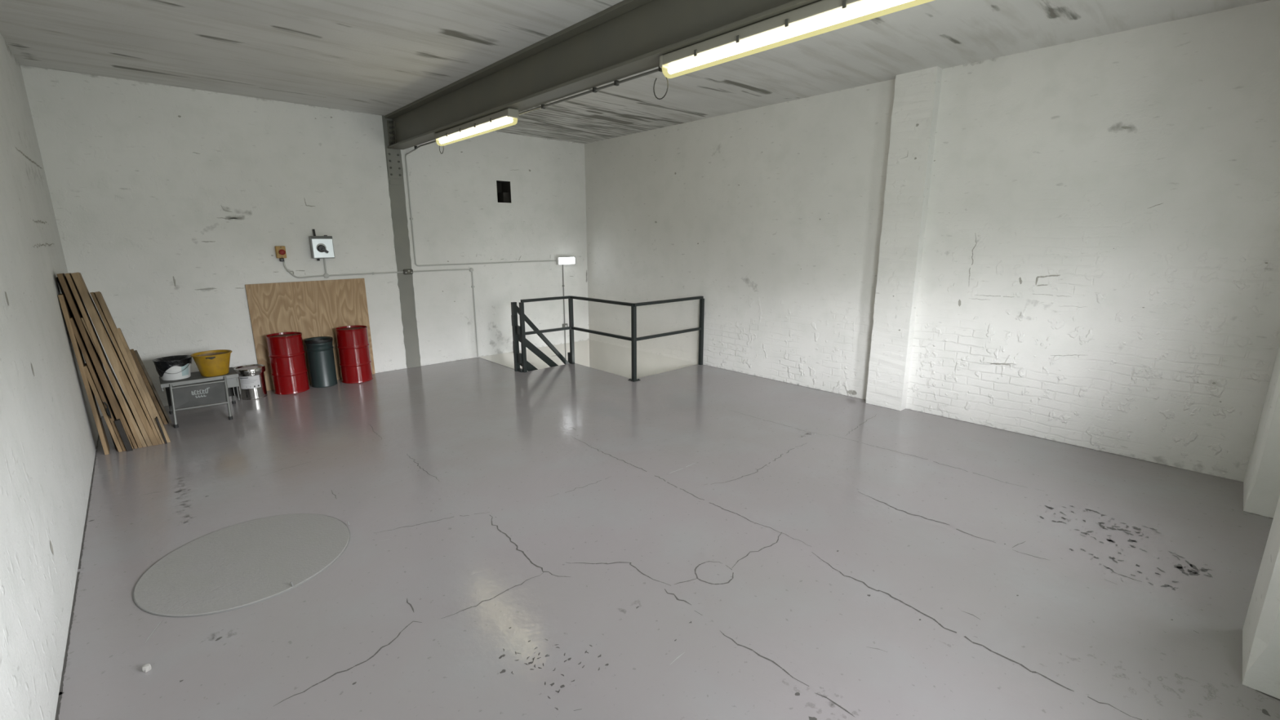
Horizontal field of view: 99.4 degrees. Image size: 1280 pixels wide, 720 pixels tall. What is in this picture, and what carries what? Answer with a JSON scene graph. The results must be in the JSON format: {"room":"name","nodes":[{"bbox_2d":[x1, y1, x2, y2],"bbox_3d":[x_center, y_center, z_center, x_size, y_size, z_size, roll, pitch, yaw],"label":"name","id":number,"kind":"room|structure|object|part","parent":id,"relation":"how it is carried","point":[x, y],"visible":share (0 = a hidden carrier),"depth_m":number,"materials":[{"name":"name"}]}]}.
{"room":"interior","nodes":[
{"label":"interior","id":0,"kind":"room"},
{"bbox_2d":[0,33,101,719],"bbox_3d":[-2.600,-0.349,2.126,0.001,3.163,8.007,-12,17,-41],"label":"wall","id":1,"kind":"structure","parent":0,"point":[49,433],"depth_m":2.67,"materials":[{"name":"paint"}]},
{"bbox_2d":[20,65,589,416],"bbox_3d":[-3.170,-0.096,7.398,6.048,5.963,0.261,-12,17,-41],"label":"wall","id":2,"kind":"structure","parent":0,"point":[167,202],"depth_m":6.06,"materials":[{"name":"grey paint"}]},
{"bbox_2d":[274,245,286,261],"bbox_3d":[-4.027,-1.191,6.097,0.092,0.170,0.101,-12,17,-41],"label":"button","id":3,"kind":"object","parent":2,"relation":"attached to","point":[280,251],"visible":1,"depth_m":6.08,"materials":[{"name":"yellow plastic"}]},
{"bbox_2d":[308,229,334,261],"bbox_3d":[-3.707,-1.340,6.333,0.228,0.361,0.146,-12,17,-41],"label":"switch","id":4,"kind":"object","parent":2,"relation":"attached to","point":[321,246],"visible":1,"depth_m":6.30,"materials":[{"name":"grey metal"}]},
{"bbox_3d":[-3.696,-1.300,6.301,0.104,0.104,0.005,-12,17,-41],"label":"dial plate","id":5,"kind":"part","parent":4,"relation":"part of","materials":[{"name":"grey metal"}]},
{"bbox_3d":[-3.692,-1.312,6.322,0.228,0.255,0.023,-12,17,-41],"label":"lid","id":6,"kind":"part","parent":4,"relation":"part of","materials":[{"name":"silver metal"}]},
{"bbox_3d":[-3.675,-1.285,6.297,0.109,0.096,0.033,-12,17,-41],"label":"rotary handle","id":7,"kind":"part","parent":4,"relation":"part of","materials":[{"name":"black plastic"}]},
{"bbox_2d":[323,258,326,273],"bbox_3d":[-3.736,-1.118,6.441,0.016,0.180,0.017,-12,17,-41],"label":"conduit","id":8,"kind":"object","parent":2,"relation":"attached to","point":[323,259],"visible":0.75,"depth_m":6.43,"materials":[{"name":"grey"}]},
{"bbox_2d":[283,260,403,278],"bbox_3d":[-3.557,-1.118,6.606,1.316,0.218,0.030,-12,17,-41],"label":"conduit","id":9,"kind":"object","parent":2,"relation":"attached to","point":[326,275],"visible":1,"depth_m":6.48,"materials":[{"name":"grey"}]},
{"bbox_2d":[382,115,421,368],"bbox_3d":[-3.056,-1.443,7.004,0.214,3.163,0.032,-12,17,-41],"label":"steel column","id":10,"kind":"structure","parent":2,"relation":"attached to","point":[393,156],"depth_m":7.01,"materials":[{"name":"grey metal"}]},
{"bbox_3d":[-3.064,-2.449,6.776,0.170,0.346,0.012,-12,17,-41],"label":"splice plate","id":11,"kind":"part","parent":10,"relation":"part of","materials":[{"name":"grey paint"}]},
{"bbox_2d":[403,269,413,274],"bbox_3d":[-3.019,-1.150,7.079,0.118,0.065,0.052,-12,17,-41],"label":"junction box","id":12,"kind":"object","parent":10,"relation":"attached to","point":[405,271],"visible":1,"depth_m":7.06,"materials":[{"name":"grey metal"}]},
{"bbox_2d":[413,267,478,356],"bbox_3d":[-2.677,-0.614,7.546,0.860,1.286,0.030,-12,17,-41],"label":"conduit","id":13,"kind":"object","parent":2,"relation":"attached to","point":[471,269],"visible":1,"depth_m":7.72,"materials":[{"name":"grey"}]},
{"bbox_2d":[562,264,564,323],"bbox_3d":[-1.239,-1.065,8.809,0.032,0.955,0.020,-12,17,-41],"label":"conduit","id":14,"kind":"object","parent":2,"relation":"attached to","point":[562,264],"visible":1,"depth_m":8.79,"materials":[{"name":"grey metal"}]},
{"bbox_2d":[564,329,566,359],"bbox_3d":[-1.235,-0.228,8.996,0.016,0.610,0.017,-12,17,-41],"label":"conduit","id":15,"kind":"object","parent":2,"relation":"attached to","point":[564,330],"visible":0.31,"depth_m":8.98,"materials":[{"name":"grey metal"}]},
{"bbox_2d":[555,256,576,264],"bbox_3d":[-1.179,-1.591,8.705,0.338,0.118,0.082,-12,17,-41],"label":"light","id":16,"kind":"object","parent":2,"relation":"attached to","point":[560,260],"visible":1,"depth_m":8.65,"materials":[{"name":"white plastic"}]},
{"bbox_2d":[559,257,574,264],"bbox_3d":[-1.167,-1.584,8.674,0.299,0.104,0.018,-12,17,-41],"label":"diffuser","id":17,"kind":"object","parent":16,"relation":"attached to","point":[562,260],"depth_m":8.67,"materials":[{"name":"white plastic"}]},
{"bbox_2d":[0,0,1270,143],"bbox_3d":[-0.388,-2.344,3.768,6.024,0.001,8.007,-12,17,-41],"label":"ceiling","id":18,"kind":"structure","parent":0,"point":[377,57],"depth_m":4.21,"materials":[{"name":"paint"}]},
{"bbox_2d":[384,0,822,149],"bbox_3d":[-0.467,-2.202,3.988,0.190,0.373,7.605,-12,17,-41],"label":"steel beam","id":19,"kind":"structure","parent":18,"relation":"attached to","point":[628,37],"depth_m":3.89,"materials":[{"name":"grey metal"}]},
{"bbox_2d":[434,107,519,153],"bbox_3d":[-1.635,-2.192,5.269,0.116,0.198,1.623,-12,17,-41],"label":"fluorescent light","id":20,"kind":"object","parent":19,"relation":"hanging from","point":[504,117],"visible":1,"depth_m":5.08,"materials":[{"name":"beige plastic"}]},
{"bbox_2d":[404,66,664,266],"bbox_3d":[-0.561,-1.727,6.025,2.232,1.450,4.727,-12,17,-41],"label":"conduit","id":21,"kind":"object","parent":19,"relation":"attached to","point":[616,82],"visible":0.95,"depth_m":4.71,"materials":[{"name":"grey metal"}]},
{"bbox_2d":[653,0,913,99],"bbox_3d":[0.722,-1.622,2.772,0.116,0.228,1.922,-12,17,-41],"label":"fluorescent light","id":22,"kind":"object","parent":19,"relation":"hanging from","point":[822,14],"visible":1,"depth_m":2.76,"materials":[{"name":"beige plastic"}]},
{"bbox_2d":[54,357,1279,719],"bbox_3d":[-0.386,0.863,4.486,6.046,0.314,8.012,-12,17,-41],"label":"floor","id":23,"kind":"structure","parent":0,"point":[575,541],"depth_m":2.90,"materials":[{"name":"grey paint"}]},
{"bbox_2d":[57,293,109,454],"bbox_3d":[-4.402,0.124,4.308,0.079,1.293,0.190,-12,17,-41],"label":"board","id":24,"kind":"object","parent":23,"relation":"on","point":[62,299],"visible":0.94,"depth_m":4.26,"materials":[{"name":"brown wood"}]},
{"bbox_2d":[56,276,117,448],"bbox_3d":[-4.449,0.030,4.429,0.198,1.424,0.220,-12,17,-41],"label":"board","id":25,"kind":"object","parent":23,"relation":"on","point":[59,282],"visible":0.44,"depth_m":4.31,"materials":[{"name":"brown wood"}]},
{"bbox_2d":[56,273,133,448],"bbox_3d":[-4.362,0.031,4.366,0.210,1.449,0.230,-12,17,-41],"label":"board","id":26,"kind":"object","parent":23,"relation":"on","point":[61,277],"visible":0.76,"depth_m":4.25,"materials":[{"name":"brown wood"}]},
{"bbox_2d":[69,315,126,451],"bbox_3d":[-4.354,0.202,4.370,0.160,1.114,0.190,-12,17,-41],"label":"board","id":27,"kind":"object","parent":23,"relation":"on","point":[80,340],"visible":0.74,"depth_m":4.30,"materials":[{"name":"brown wood"}]},
{"bbox_2d":[82,363,122,452],"bbox_3d":[-4.353,0.388,4.405,0.117,0.735,0.180,-12,17,-41],"label":"board","id":28,"kind":"object","parent":23,"relation":"on","point":[85,367],"visible":0.66,"depth_m":4.34,"materials":[{"name":"brown wood"}]},
{"bbox_2d":[103,401,111,418],"bbox_3d":[-4.258,0.401,4.341,0.027,0.143,0.010,-12,17,-41],"label":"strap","id":29,"kind":"object","parent":28,"relation":"attached to","point":[104,402],"visible":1,"depth_m":4.34,"materials":[{"name":"black"}]},
{"bbox_2d":[66,300,137,448],"bbox_3d":[-4.338,0.117,4.394,0.214,1.269,0.210,-12,17,-41],"label":"board","id":30,"kind":"object","parent":23,"relation":"on","point":[112,391],"visible":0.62,"depth_m":4.44,"materials":[{"name":"brown wood"}]},
{"bbox_2d":[64,272,142,448],"bbox_3d":[-4.337,0.021,4.408,0.222,1.451,0.260,-12,17,-41],"label":"board","id":31,"kind":"object","parent":23,"relation":"on","point":[76,293],"visible":0.89,"depth_m":4.32,"materials":[{"name":"brown wood"}]},
{"bbox_2d":[71,272,152,446],"bbox_3d":[-4.311,0.008,4.457,0.265,1.453,0.300,-12,17,-41],"label":"board","id":32,"kind":"object","parent":23,"relation":"on","point":[78,280],"visible":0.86,"depth_m":4.33,"materials":[{"name":"brown wood"}]},
{"bbox_2d":[80,316,146,447],"bbox_3d":[-4.307,0.185,4.458,0.219,1.108,0.240,-12,17,-41],"label":"board","id":33,"kind":"object","parent":23,"relation":"on","point":[138,431],"visible":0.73,"depth_m":4.48,"materials":[{"name":"brown wood"}]},
{"bbox_2d":[87,292,158,445],"bbox_3d":[-4.282,0.082,4.486,0.360,1.297,0.196,-4,13,-18],"label":"board","id":34,"kind":"object","parent":23,"relation":"on","point":[124,377],"visible":0.73,"depth_m":4.47,"materials":[{"name":"brown wood"}]},
{"bbox_2d":[114,417,132,451],"bbox_3d":[-4.246,0.611,4.465,0.069,0.274,0.100,-12,17,-41],"label":"board","id":35,"kind":"object","parent":23,"relation":"on","point":[117,422],"visible":0.89,"depth_m":4.43,"materials":[{"name":"grey wood"}]},
{"bbox_2d":[89,292,162,444],"bbox_3d":[-4.263,0.076,4.517,0.360,1.296,0.183,-3,13,-13],"label":"board","id":36,"kind":"object","parent":23,"relation":"on","point":[92,294],"visible":0.83,"depth_m":4.44,"materials":[{"name":"brown wood"}]},
{"bbox_2d":[94,291,167,444],"bbox_3d":[-4.251,0.068,4.547,0.394,1.297,0.190,-2,13,-9],"label":"board","id":37,"kind":"object","parent":23,"relation":"on","point":[100,297],"visible":0.84,"depth_m":4.45,"materials":[{"name":"brown wood"}]},
{"bbox_2d":[116,328,170,442],"bbox_3d":[-4.225,0.208,4.617,0.198,0.994,0.338,-12,17,-41],"label":"board","id":38,"kind":"object","parent":23,"relation":"on","point":[122,336],"visible":0.76,"depth_m":4.56,"materials":[{"name":"brown wood"}]},
{"bbox_2d":[142,663,151,672],"bbox_3d":[-1.994,1.242,2.194,0.026,0.026,0.028,0,13,0],"label":"chip","id":39,"kind":"object","parent":23,"relation":"on","point":[147,667],"visible":1,"depth_m":2.19,"materials":[{"name":"white"}]},
{"bbox_2d":[129,349,167,424],"bbox_3d":[-4.683,0.239,5.175,0.522,0.690,0.078,6,14,26],"label":"board","id":40,"kind":"object","parent":23,"relation":"on","point":[144,376],"visible":0.77,"depth_m":5.12,"materials":[{"name":"brown wood"}]},
{"bbox_2d":[133,350,171,422],"bbox_3d":[-4.685,0.240,5.220,0.548,0.668,0.070,6,14,26],"label":"board","id":41,"kind":"object","parent":23,"relation":"on","point":[163,410],"visible":0.77,"depth_m":5.17,"materials":[{"name":"brown wood"}]},
{"bbox_2d":[146,416,159,444],"bbox_3d":[-4.262,0.176,4.513,0.331,1.102,0.170,-4,13,-18],"label":"board","id":42,"kind":"object","parent":23,"relation":"on","point":[146,416],"visible":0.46,"depth_m":4.59,"materials":[{"name":"brown wood"}]},
{"bbox_2d":[155,416,167,444],"bbox_3d":[-4.078,0.595,4.626,0.041,0.234,0.090,-12,17,-41],"label":"board","id":43,"kind":"object","parent":23,"relation":"on","point":[156,418],"visible":1,"depth_m":4.60,"materials":[{"name":"wood"}]},
{"bbox_2d":[159,367,239,427],"bbox_3d":[-4.283,0.352,5.323,0.588,0.403,0.649,-12,17,-41],"label":"step platform","id":44,"kind":"object","parent":23,"relation":"on","point":[197,390],"visible":0.98,"depth_m":5.18,"materials":[{"name":"grey metal"}]},
{"bbox_2d":[152,355,191,380],"bbox_3d":[-4.456,0.077,5.199,0.292,0.193,0.289,-12,17,-41],"label":"paint bucket","id":45,"kind":"object","parent":44,"relation":"on","point":[175,367],"visible":0.98,"depth_m":5.13,"materials":[{"name":"grey plastic"}]},
{"bbox_3d":[-4.320,0.412,5.026,0.023,0.373,0.127,-8,15,-31],"label":"leg","id":46,"kind":"part","parent":44,"relation":"part of","materials":[{"name":"grey metal"}]},
{"bbox_3d":[-4.446,0.275,5.491,0.525,0.280,0.012,-12,17,-41],"label":"panel","id":47,"kind":"part","parent":44,"relation":"part of","materials":[{"name":"grey metal"}]},
{"bbox_3d":[-4.179,0.330,5.163,0.400,0.185,0.071,-10,16,-36],"label":"panel","id":48,"kind":"part","parent":44,"relation":"part of","materials":[{"name":"grey metal"}]},
{"bbox_2d":[191,386,209,397],"bbox_3d":[-4.170,0.312,5.159,0.142,0.081,0.021,-10,16,-38],"label":"print","id":49,"kind":"object","parent":44,"relation":"attached to","point":[196,392],"depth_m":5.16,"materials":[{"name":"grey"}]},
{"bbox_2d":[190,349,231,377],"bbox_3d":[-4.191,0.035,5.335,0.324,0.215,0.324,-12,17,-41],"label":"tub","id":50,"kind":"object","parent":44,"relation":"on","point":[210,362],"visible":1,"depth_m":5.26,"materials":[{"name":"yellow plastic"}]},
{"bbox_3d":[-4.003,0.356,5.271,0.023,0.376,0.183,-9,15,-34],"label":"leg","id":51,"kind":"part","parent":44,"relation":"part of","materials":[{"name":"grey metal"}]},
{"bbox_3d":[-4.028,0.215,5.368,0.096,0.110,0.008,-12,17,-41],"label":"corner plate","id":52,"kind":"part","parent":44,"relation":"part of","materials":[{"name":"grey metal"}]},
{"bbox_3d":[-4.148,0.258,5.564,0.006,0.260,0.290,-12,17,-41],"label":"panel","id":53,"kind":"part","parent":44,"relation":"part of","materials":[{"name":"grey metal"}]},
{"bbox_2d":[234,364,267,399],"bbox_3d":[-4.254,0.242,5.955,0.278,0.341,0.278,-12,17,-41],"label":"paint can","id":54,"kind":"object","parent":23,"relation":"on","point":[252,385],"visible":0.94,"depth_m":5.87,"materials":[{"name":"silver metal"}]},
{"bbox_3d":[-4.255,0.104,5.924,0.278,0.058,0.278,-12,17,-41],"label":"lid","id":55,"kind":"part","parent":54,"relation":"part of","materials":[{"name":"silver metal"}]},
{"bbox_3d":[-4.255,0.085,5.920,0.248,0.001,0.248,-12,17,-41],"label":"lid","id":56,"kind":"part","parent":54,"relation":"part of","materials":[{"name":"white metal"}]},
{"bbox_2d":[240,377,259,387],"bbox_3d":[-4.210,0.240,5.854,0.159,0.113,0.029,-6,14,-24],"label":"label","id":57,"kind":"object","parent":54,"relation":"attached to","point":[245,382],"depth_m":5.85,"materials":[{"name":"white paper"}]},
{"bbox_2d":[265,331,309,395],"bbox_3d":[-3.999,0.032,6.172,0.356,0.655,0.356,-12,17,-41],"label":"drum","id":58,"kind":"object","parent":23,"relation":"on","point":[289,370],"visible":1,"depth_m":6.06,"materials":[{"name":"red paint"}]},
{"bbox_2d":[244,278,375,391],"bbox_3d":[-3.875,-0.328,6.480,1.218,1.222,0.025,-12,17,-41],"label":"plywood sheet","id":59,"kind":"object","parent":23,"relation":"on","point":[313,308],"visible":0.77,"depth_m":6.38,"materials":[{"name":"brown wood"}]},
{"bbox_2d":[304,336,337,387],"bbox_3d":[-3.768,0.022,6.427,0.292,0.560,0.292,-12,17,-41],"label":"bin","id":60,"kind":"object","parent":23,"relation":"on","point":[320,353],"visible":1,"depth_m":6.34,"materials":[{"name":"grey plastic"}]},
{"bbox_2d":[334,324,373,383],"bbox_3d":[-3.487,-0.073,6.632,0.356,0.655,0.356,-12,17,-41],"label":"drum","id":61,"kind":"object","parent":23,"relation":"on","point":[353,342],"visible":1,"depth_m":6.51,"materials":[{"name":"red paint"}]},
{"bbox_2d":[519,295,704,382],"bbox_3d":[-0.344,-0.303,6.968,2.377,0.942,0.980,0,13,2],"label":"guard rail","id":62,"kind":"object","parent":23,"relation":"on","point":[633,339],"visible":1,"depth_m":6.99,"materials":[{"name":"black metal"}]},
{"bbox_3d":[-1.502,-0.286,6.978,0.046,0.909,0.046,-12,17,-41],"label":"post","id":63,"kind":"part","parent":62,"relation":"part of","materials":[{"name":"black metal"}]},
{"bbox_3d":[-1.221,-0.798,7.108,0.741,0.034,0.046,-11,16,-39],"label":"rail","id":64,"kind":"part","parent":62,"relation":"part of","materials":[{"name":"black metal"}]},
{"bbox_3d":[-1.220,-0.388,7.200,0.741,0.034,0.037,-11,16,-39],"label":"rail","id":65,"kind":"part","parent":62,"relation":"part of","materials":[{"name":"black metal"}]},
{"bbox_3d":[-0.937,-0.392,7.445,0.046,0.909,0.046,-12,17,-41],"label":"post","id":66,"kind":"part","parent":62,"relation":"part of","materials":[{"name":"black metal"}]},
{"bbox_3d":[-0.505,-0.343,6.989,0.037,0.034,1.255,-12,17,-42],"label":"rail","id":67,"kind":"part","parent":62,"relation":"part of","materials":[{"name":"black metal"}]},
{"bbox_3d":[-0.506,-0.753,6.897,0.046,0.034,1.255,-12,17,-42],"label":"rail","id":68,"kind":"part","parent":62,"relation":"part of","materials":[{"name":"black metal"}]},
{"bbox_3d":[-0.072,-0.195,6.556,0.046,0.909,0.046,-12,17,-41],"label":"post","id":69,"kind":"part","parent":62,"relation":"part of","materials":[{"name":"black metal"}]},
{"bbox_3d":[0.379,-0.746,6.859,1.230,0.034,0.046,-12,17,-41],"label":"rail","id":70,"kind":"part","parent":62,"relation":"part of","materials":[{"name":"black metal"}]},
{"bbox_3d":[0.380,-0.337,6.951,1.230,0.034,0.037,-12,17,-41],"label":"rail","id":71,"kind":"part","parent":62,"relation":"part of","materials":[{"name":"black metal"}]},
{"bbox_3d":[0.833,-0.380,7.369,0.046,0.909,0.046,-12,17,-41],"label":"post","id":72,"kind":"part","parent":62,"relation":"part of","materials":[{"name":"black metal"}]},
{"bbox_2d":[584,0,1279,481],"bbox_3d":[1.792,0.122,6.371,0.120,5.963,8.007,-12,17,-41],"label":"wall","id":73,"kind":"structure","parent":0,"point":[1077,242],"depth_m":4.71,"materials":[{"name":"paint"}]},
{"bbox_2d":[1242,343,1279,698],"bbox_3d":[2.195,-0.194,1.379,6.024,3.163,0.390,-12,17,-41],"label":"wall","id":74,"kind":"structure","parent":0,"point":[1261,483],"depth_m":2.25,"materials":[{"name":"white paint"}]},
{"bbox_3d":[-0.560,2.863,7.936,2.337,0.060,3.447,-12,17,-41],"label":"floor","id":75,"kind":"structure","parent":0,"visible":0},
{"bbox_2d":[511,302,570,372],"bbox_3d":[-0.498,1.051,7.589,2.107,3.783,3.369,-12,17,-41],"label":"staircase","id":76,"kind":"structure","parent":75,"relation":"on","point":[514,308],"depth_m":7.15,"materials":[{"name":"black metal"}]},
{"bbox_3d":[-1.623,-0.507,6.982,0.040,0.140,0.050,-12,17,-41],"label":"hinge plate","id":77,"kind":"part","parent":76,"relation":"part of","materials":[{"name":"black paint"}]},
{"bbox_3d":[-1.622,-0.166,7.058,0.040,0.160,0.050,-12,17,-41],"label":"hinge plate","id":78,"kind":"part","parent":76,"relation":"part of","materials":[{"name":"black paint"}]},
{"bbox_3d":[-1.307,0.264,7.457,0.909,0.818,0.018,-12,17,-41],"label":"rail","id":79,"kind":"part","parent":76,"relation":"part of","materials":[{"name":"black metal"}]},
{"bbox_3d":[-1.308,-0.035,7.390,0.899,0.823,0.018,-12,17,-41],"label":"rail","id":80,"kind":"part","parent":76,"relation":"part of","materials":[{"name":"black metal"}]}
]}

